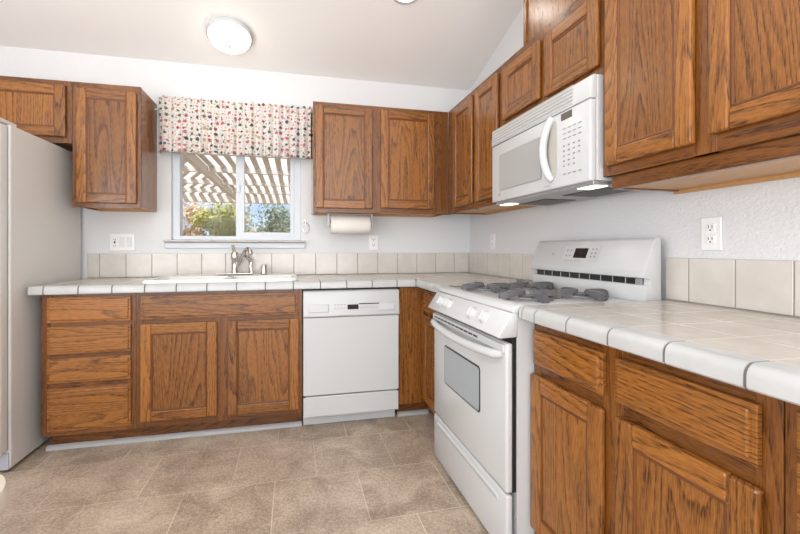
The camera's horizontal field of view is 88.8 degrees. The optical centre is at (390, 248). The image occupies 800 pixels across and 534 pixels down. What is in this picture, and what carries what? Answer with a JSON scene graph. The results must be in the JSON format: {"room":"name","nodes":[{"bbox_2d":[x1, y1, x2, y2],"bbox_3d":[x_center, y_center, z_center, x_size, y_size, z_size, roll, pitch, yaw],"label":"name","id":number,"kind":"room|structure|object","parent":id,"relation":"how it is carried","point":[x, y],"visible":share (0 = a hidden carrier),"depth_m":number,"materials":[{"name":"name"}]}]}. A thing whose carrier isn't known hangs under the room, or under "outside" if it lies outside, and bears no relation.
{"room":"kitchen","nodes":[
{"label":"kitchen","id":0,"kind":"room"},
{"bbox_2d":[0,46,469,278],"bbox_3d":[-1.179,-0.240,3.028,3.990,2.700,0.140,0,0,-13],"label":"wall","id":1,"kind":"structure","parent":0,"point":[443,233],"depth_m":2.96,"materials":[{"name":"white paint"}]},
{"bbox_2d":[0,76,72,151],"bbox_3d":[-2.448,-0.821,2.482,1.026,0.374,0.329,0,0,-13],"label":"upper cabinet","id":2,"kind":"object","parent":1,"relation":"attached to","point":[41,108],"visible":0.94,"depth_m":2.41,"materials":[{"name":"brown wood"}]},
{"bbox_2d":[73,82,156,211],"bbox_3d":[-1.768,-0.630,2.643,0.370,0.756,0.329,0,0,-13],"label":"upper cabinet","id":3,"kind":"object","parent":1,"relation":"attached to","point":[115,126],"visible":1,"depth_m":2.50,"materials":[{"name":"brown wood"}]},
{"bbox_2d":[110,234,134,250],"bbox_3d":[-1.835,-0.044,2.795,0.153,0.117,0.010,0,0,-13],"label":"switch plate","id":4,"kind":"object","parent":1,"relation":"attached to","point":[118,242],"visible":1,"depth_m":2.79,"materials":[{"name":"white plastic"}]},
{"bbox_2d":[112,237,117,246],"bbox_3d":[-1.878,-0.044,2.784,0.034,0.069,0.005,0,0,-13],"label":"receptacle","id":5,"kind":"object","parent":4,"relation":"attached to","point":[114,239],"depth_m":2.78,"materials":[{"name":"white plastic"}]},
{"bbox_2d":[163,240,304,242],"bbox_3d":[-1.109,-0.053,2.964,0.964,0.016,0.073,0,0,-13],"label":"trim","id":6,"kind":"structure","parent":1,"relation":"attached to","point":[257,241],"depth_m":2.94,"materials":[{"name":"white wood"}]},
{"bbox_2d":[164,242,304,247],"bbox_3d":[-1.109,-0.024,2.964,0.961,0.043,0.018,0,0,-13],"label":"trim","id":7,"kind":"structure","parent":1,"relation":"attached to","point":[166,244],"depth_m":2.94,"materials":[{"name":"white plastic"}]},
{"bbox_2d":[172,151,300,239],"bbox_3d":[-1.120,-0.506,3.035,0.892,0.888,0.084,0,0,-13],"label":"window","id":8,"kind":"structure","parent":1,"relation":"in","point":[177,157],"depth_m":3.01,"materials":[{"name":"white plastic"}]},
{"bbox_2d":[88,253,468,277],"bbox_3d":[-0.692,0.115,3.066,2.759,0.162,0.010,0,0,-13],"label":"tile backsplash","id":9,"kind":"structure","parent":1,"relation":"attached to","point":[99,265],"depth_m":3.04,"materials":[{"name":"beige tile"}]},
{"bbox_2d":[369,235,377,249],"bbox_3d":[-0.129,-0.048,3.200,0.072,0.116,0.009,0,0,-13],"label":"wall outlet","id":10,"kind":"object","parent":1,"relation":"attached to","point":[373,239],"visible":1,"depth_m":3.20,"materials":[{"name":"white plastic"}]},
{"bbox_2d":[311,101,447,216],"bbox_3d":[-0.082,-0.630,3.043,0.982,0.756,0.329,0,0,-13],"label":"upper cabinet","id":11,"kind":"object","parent":1,"relation":"attached to","point":[372,160],"visible":1,"depth_m":2.89,"materials":[{"name":"brown wood"}]},
{"bbox_2d":[327,214,372,227],"bbox_3d":[-0.293,-0.203,2.992,0.330,0.097,0.040,0,0,-13],"label":"paper towel holder","id":12,"kind":"object","parent":11,"relation":"attached to","point":[328,223],"visible":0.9,"depth_m":2.97,"materials":[{"name":"white plastic"}]},
{"bbox_2d":[330,215,370,233],"bbox_3d":[-0.294,-0.177,2.991,0.287,0.136,0.136,0,0,-13],"label":"paper towel roll","id":13,"kind":"object","parent":12,"relation":"hanging from","point":[339,224],"visible":1,"depth_m":2.94,"materials":[{"name":"white paper"}]},
{"bbox_2d":[0,397,488,533],"bbox_3d":[-0.416,1.172,-0.192,3.990,0.120,6.760,0,0,-13],"label":"floor","id":14,"kind":"structure","parent":0,"point":[385,475],"depth_m":1.91,"materials":[{"name":"tile"}]},
{"bbox_2d":[0,474,9,517],"bbox_3d":[-1.180,0.861,0.973,0.400,0.500,0.400,0,0,-13],"label":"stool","id":15,"kind":"object","parent":14,"relation":"on","point":[4,490],"visible":1,"depth_m":1.07,"materials":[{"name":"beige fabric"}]},
{"bbox_2d":[0,118,80,470],"bbox_3d":[-2.394,0.236,2.200,0.903,1.747,0.832,0,0,-13],"label":"refrigerator","id":16,"kind":"object","parent":14,"relation":"on","point":[40,225],"visible":0.7,"depth_m":2.16,"materials":[{"name":"white metal"}]},
{"bbox_2d":[41,293,141,444],"bbox_3d":[-1.708,0.678,2.512,0.456,0.861,0.614,0,0,-13],"label":"base cabinet","id":17,"kind":"object","parent":14,"relation":"on","point":[89,341],"visible":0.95,"depth_m":2.22,"materials":[{"name":"brown wood"}]},
{"bbox_2d":[137,289,301,435],"bbox_3d":[-1.045,0.678,2.669,0.907,0.861,0.614,0,0,-13],"label":"base cabinet","id":18,"kind":"object","parent":14,"relation":"on","point":[207,360],"visible":0.98,"depth_m":2.38,"materials":[{"name":"brown wood"}]},
{"bbox_2d":[46,409,428,450],"bbox_3d":[-0.815,1.097,2.498,2.204,0.025,0.020,0,0,-13],"label":"baseboard","id":19,"kind":"structure","parent":14,"relation":"on","point":[64,446],"depth_m":2.40,"materials":[{"name":"grey"}]},
{"bbox_2d":[302,287,398,424],"bbox_3d":[-0.304,0.682,2.827,0.604,0.854,0.617,0,0,-13],"label":"dishwasher","id":20,"kind":"object","parent":14,"relation":"on","point":[350,336],"visible":0.98,"depth_m":2.54,"materials":[{"name":"white plastic"}]},
{"bbox_2d":[395,287,436,415],"bbox_3d":[0.415,0.678,2.772,0.758,0.861,1.086,0,0,-13],"label":"base cabinet","id":21,"kind":"object","parent":14,"relation":"on","point":[416,332],"visible":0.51,"depth_m":2.65,"materials":[{"name":"brown wood"}]},
{"bbox_2d":[27,273,532,294],"bbox_3d":[-0.565,0.221,2.539,2.772,0.046,1.088,0,0,-13],"label":"countertop","id":22,"kind":"structure","parent":21,"relation":"on","point":[432,282],"depth_m":2.46,"materials":[{"name":"beige tile"}]},
{"bbox_2d":[142,264,296,283],"bbox_3d":[-1.047,0.243,2.645,0.866,0.263,0.512,0,0,-13],"label":"sink","id":23,"kind":"object","parent":22,"relation":"in","point":[207,278],"depth_m":2.72,"materials":[{"name":"white ceramic"}]},
{"bbox_2d":[155,275,292,281],"bbox_3d":[-1.039,0.281,2.611,0.806,0.189,0.382,0,0,-13],"label":"basin","id":24,"kind":"object","parent":23,"relation":"in","point":[227,276],"depth_m":2.77,"materials":[{"name":"white ceramic"}]},
{"bbox_2d":[216,245,254,274],"bbox_3d":[-1.064,0.075,2.792,0.255,0.208,0.197,0,0,-13],"label":"kitchen faucet","id":25,"kind":"object","parent":22,"relation":"on","point":[235,262],"visible":1,"depth_m":2.84,"materials":[{"name":"silver metal"}]},
{"bbox_2d":[428,237,660,533],"bbox_3d":[0.617,0.533,1.863,0.732,1.153,0.760,0,0,-13],"label":"gas range","id":26,"kind":"object","parent":14,"relation":"on","point":[483,350],"visible":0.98,"depth_m":1.64,"materials":[{"name":"white metal"}]},
{"bbox_2d":[438,286,632,312],"bbox_3d":[0.656,0.212,1.873,0.651,0.029,0.760,0,0,-13],"label":"cooktop","id":27,"kind":"object","parent":26,"relation":"in","point":[486,298],"depth_m":1.67,"materials":[{"name":"white metal"}]},
{"bbox_2d":[552,248,597,260],"bbox_3d":[0.888,0.029,1.989,0.025,0.060,0.316,0,0,-13],"label":"control panel","id":28,"kind":"object","parent":26,"relation":"attached to","point":[558,254],"depth_m":1.97,"materials":[{"name":"grey plastic"}]},
{"bbox_2d":[530,323,784,533],"bbox_3d":[0.875,0.679,1.142,0.614,0.861,0.754,0,0,-13],"label":"base cabinet","id":29,"kind":"object","parent":14,"relation":"on","point":[622,442],"visible":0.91,"depth_m":0.98,"materials":[{"name":"brown wood"}]},
{"bbox_2d":[519,300,799,405],"bbox_3d":[0.907,0.222,0.915,0.657,0.046,1.204,0,0,-13],"label":"countertop","id":30,"kind":"structure","parent":29,"relation":"on","point":[758,352],"depth_m":0.97,"materials":[{"name":"beige tile"}]},
{"bbox_2d":[785,401,799,533],"bbox_3d":[1.014,0.680,0.553,0.614,0.861,0.451,0,0,-13],"label":"base cabinet","id":31,"kind":"object","parent":14,"relation":"on","point":[792,411],"visible":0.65,"depth_m":0.70,"materials":[{"name":"brown wood"}]},
{"bbox_2d":[0,0,522,90],"bbox_3d":[-0.416,-1.829,-0.194,3.990,1.118,6.760,0,0,-13],"label":"ceiling","id":32,"kind":"structure","parent":0,"point":[448,44],"depth_m":2.67,"materials":[{"name":"white paint"}]},
{"bbox_2d":[206,16,252,53],"bbox_3d":[-1.043,-1.369,2.655,0.286,0.142,0.277,0,0,-13],"label":"ceiling light","id":33,"kind":"object","parent":32,"relation":"attached to","point":[230,35],"visible":1,"depth_m":2.58,"materials":[{"name":"white plastic"}]},
{"bbox_2d":[394,0,416,4],"bbox_3d":[0.097,-1.537,2.435,0.196,0.059,0.188,0,0,-13],"label":"recessed light","id":34,"kind":"object","parent":32,"relation":"in","point":[402,2],"visible":1,"depth_m":2.50,"materials":[{"name":"grey plastic"}]},
{"bbox_2d":[470,8,799,317],"bbox_3d":[1.483,-0.688,0.185,0.120,3.600,6.620,0,0,-13],"label":"wall","id":35,"kind":"structure","parent":0,"point":[761,221],"depth_m":1.62,"materials":[{"name":"white paint"}]},
{"bbox_2d":[448,66,535,214],"bbox_3d":[0.660,-0.630,2.667,0.329,0.756,0.782,0,0,-13],"label":"upper cabinet","id":36,"kind":"object","parent":35,"relation":"attached to","point":[472,122],"visible":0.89,"depth_m":2.58,"materials":[{"name":"brown wood"}]},
{"bbox_2d":[490,234,495,248],"bbox_3d":[0.751,-0.052,2.989,0.009,0.116,0.072,0,0,-13],"label":"wall outlet","id":37,"kind":"object","parent":35,"relation":"attached to","point":[492,236],"visible":1,"depth_m":2.99,"materials":[{"name":"white plastic"}]},
{"bbox_2d":[469,253,535,280],"bbox_3d":[0.782,0.115,2.860,0.010,0.162,1.089,0,0,-13],"label":"tile backsplash","id":38,"kind":"structure","parent":35,"relation":"attached to","point":[516,266],"depth_m":2.83,"materials":[{"name":"beige tile"}]},
{"bbox_2d":[501,0,603,126],"bbox_3d":[0.839,-0.827,1.913,0.329,0.361,0.766,0,0,-13],"label":"upper cabinet","id":39,"kind":"object","parent":35,"relation":"attached to","point":[570,49],"visible":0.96,"depth_m":1.76,"materials":[{"name":"brown wood"}]},
{"bbox_2d":[523,0,574,45],"bbox_3d":[0.875,-1.424,1.802,0.310,0.831,0.535,0,0,-13],"label":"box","id":40,"kind":"object","parent":39,"relation":"on","point":[537,14],"visible":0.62,"depth_m":1.92,"materials":[{"name":"brown wood"}]},
{"bbox_2d":[492,74,637,205],"bbox_3d":[0.798,-0.441,1.904,0.396,0.408,0.763,0,0,-13],"label":"microwave oven","id":41,"kind":"object","parent":39,"relation":"attached to","point":[551,154],"visible":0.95,"depth_m":1.71,"materials":[{"name":"white plastic"}]},
{"bbox_2d":[545,121,580,186],"bbox_3d":[0.696,-0.374,1.659,0.002,0.218,0.238,0,0,-13],"label":"control panel","id":42,"kind":"object","parent":41,"relation":"attached to","point":[563,146],"depth_m":1.64,"materials":[{"name":"grey plastic"}]},
{"bbox_2d":[603,0,799,193],"bbox_3d":[1.016,-0.607,1.169,0.331,0.800,0.761,0,0,-13],"label":"upper cabinet","id":43,"kind":"object","parent":35,"relation":"attached to","point":[699,95],"visible":1,"depth_m":1.16,"materials":[{"name":"brown wood"}]},
{"bbox_2d":[701,216,721,249],"bbox_3d":[1.122,-0.052,1.427,0.009,0.116,0.072,0,0,-13],"label":"wall outlet","id":44,"kind":"object","parent":35,"relation":"attached to","point":[711,227],"visible":1,"depth_m":1.42,"materials":[{"name":"white plastic"}]},
{"bbox_2d":[706,224,714,231],"bbox_3d":[1.120,-0.073,1.426,0.005,0.029,0.033,0,0,-13],"label":"receptacle","id":45,"kind":"object","parent":44,"relation":"attached to","point":[709,227],"depth_m":1.42,"materials":[{"name":"white plastic"}]},
{"bbox_2d":[706,235,714,243],"bbox_3d":[1.120,-0.032,1.426,0.005,0.029,0.033,0,0,-13],"label":"receptacle","id":46,"kind":"object","parent":44,"relation":"attached to","point":[710,239],"depth_m":1.42,"materials":[{"name":"white plastic"}]},
{"bbox_2d":[665,258,799,316],"bbox_3d":[1.222,0.116,1.001,0.010,0.162,1.226,0,0,-13],"label":"tile backsplash","id":47,"kind":"structure","parent":35,"relation":"attached to","point":[766,286],"depth_m":1.34,"materials":[{"name":"beige tile"}]},
{"label":"outside","id":48,"kind":"structure","parent":0,"visible":0},
{"bbox_3d":[-4.349,1.394,11.528,22.000,0.420,17.860,0,0,-13],"label":"ground","id":49,"kind":"structure","parent":48,"visible":0},
{"bbox_2d":[183,202,211,235],"bbox_3d":[-5.785,-0.176,11.289,1.698,2.746,1.353,0,0,-13],"label":"shrub","id":50,"kind":"object","parent":49,"relation":"on","point":[189,211],"visible":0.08,"depth_m":11.28,"materials":[{"name":"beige plant"}]},
{"bbox_2d":[189,202,255,235],"bbox_3d":[-4.079,-0.028,9.930,1.611,2.447,1.399,0,0,-13],"label":"shrub","id":51,"kind":"object","parent":49,"relation":"on","point":[227,227],"visible":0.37,"depth_m":9.66,"materials":[{"name":"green plant"}]},
{"bbox_2d":[183,151,289,203],"bbox_3d":[-2.687,-0.018,6.263,8.008,2.410,6.230,0,0,-13],"label":"patio cover","id":52,"kind":"object","parent":49,"relation":"on","point":[198,166],"visible":0.25,"depth_m":7.00,"materials":[{"name":"white wood"}]},
{"bbox_2d":[246,225,289,232],"bbox_3d":[-4.067,0.171,13.163,2.122,2.047,1.365,0,0,-13],"label":"shrub","id":53,"kind":"object","parent":49,"relation":"on","point":[255,230],"visible":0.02,"depth_m":12.95,"materials":[{"name":"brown plant"}]},
{"bbox_2d":[249,204,289,232],"bbox_3d":[-2.818,-0.066,10.790,2.128,2.523,1.696,0,0,-13],"label":"shrub","id":54,"kind":"object","parent":49,"relation":"on","point":[275,224],"visible":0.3,"depth_m":10.52,"materials":[{"name":"green plant"}]},
{"bbox_3d":[-1.088,-0.952,2.935,1.079,0.012,0.077,0,0,-13],"label":"curtain rod","id":55,"kind":"object","parent":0,"visible":0},
{"bbox_2d":[159,95,311,158],"bbox_3d":[-1.083,-0.856,2.914,1.037,0.391,0.106,0,0,-13],"label":"window valance","id":56,"kind":"object","parent":55,"relation":"hanging from","point":[189,125],"visible":0.99,"depth_m":2.88,"materials":[{"name":"fabric"}]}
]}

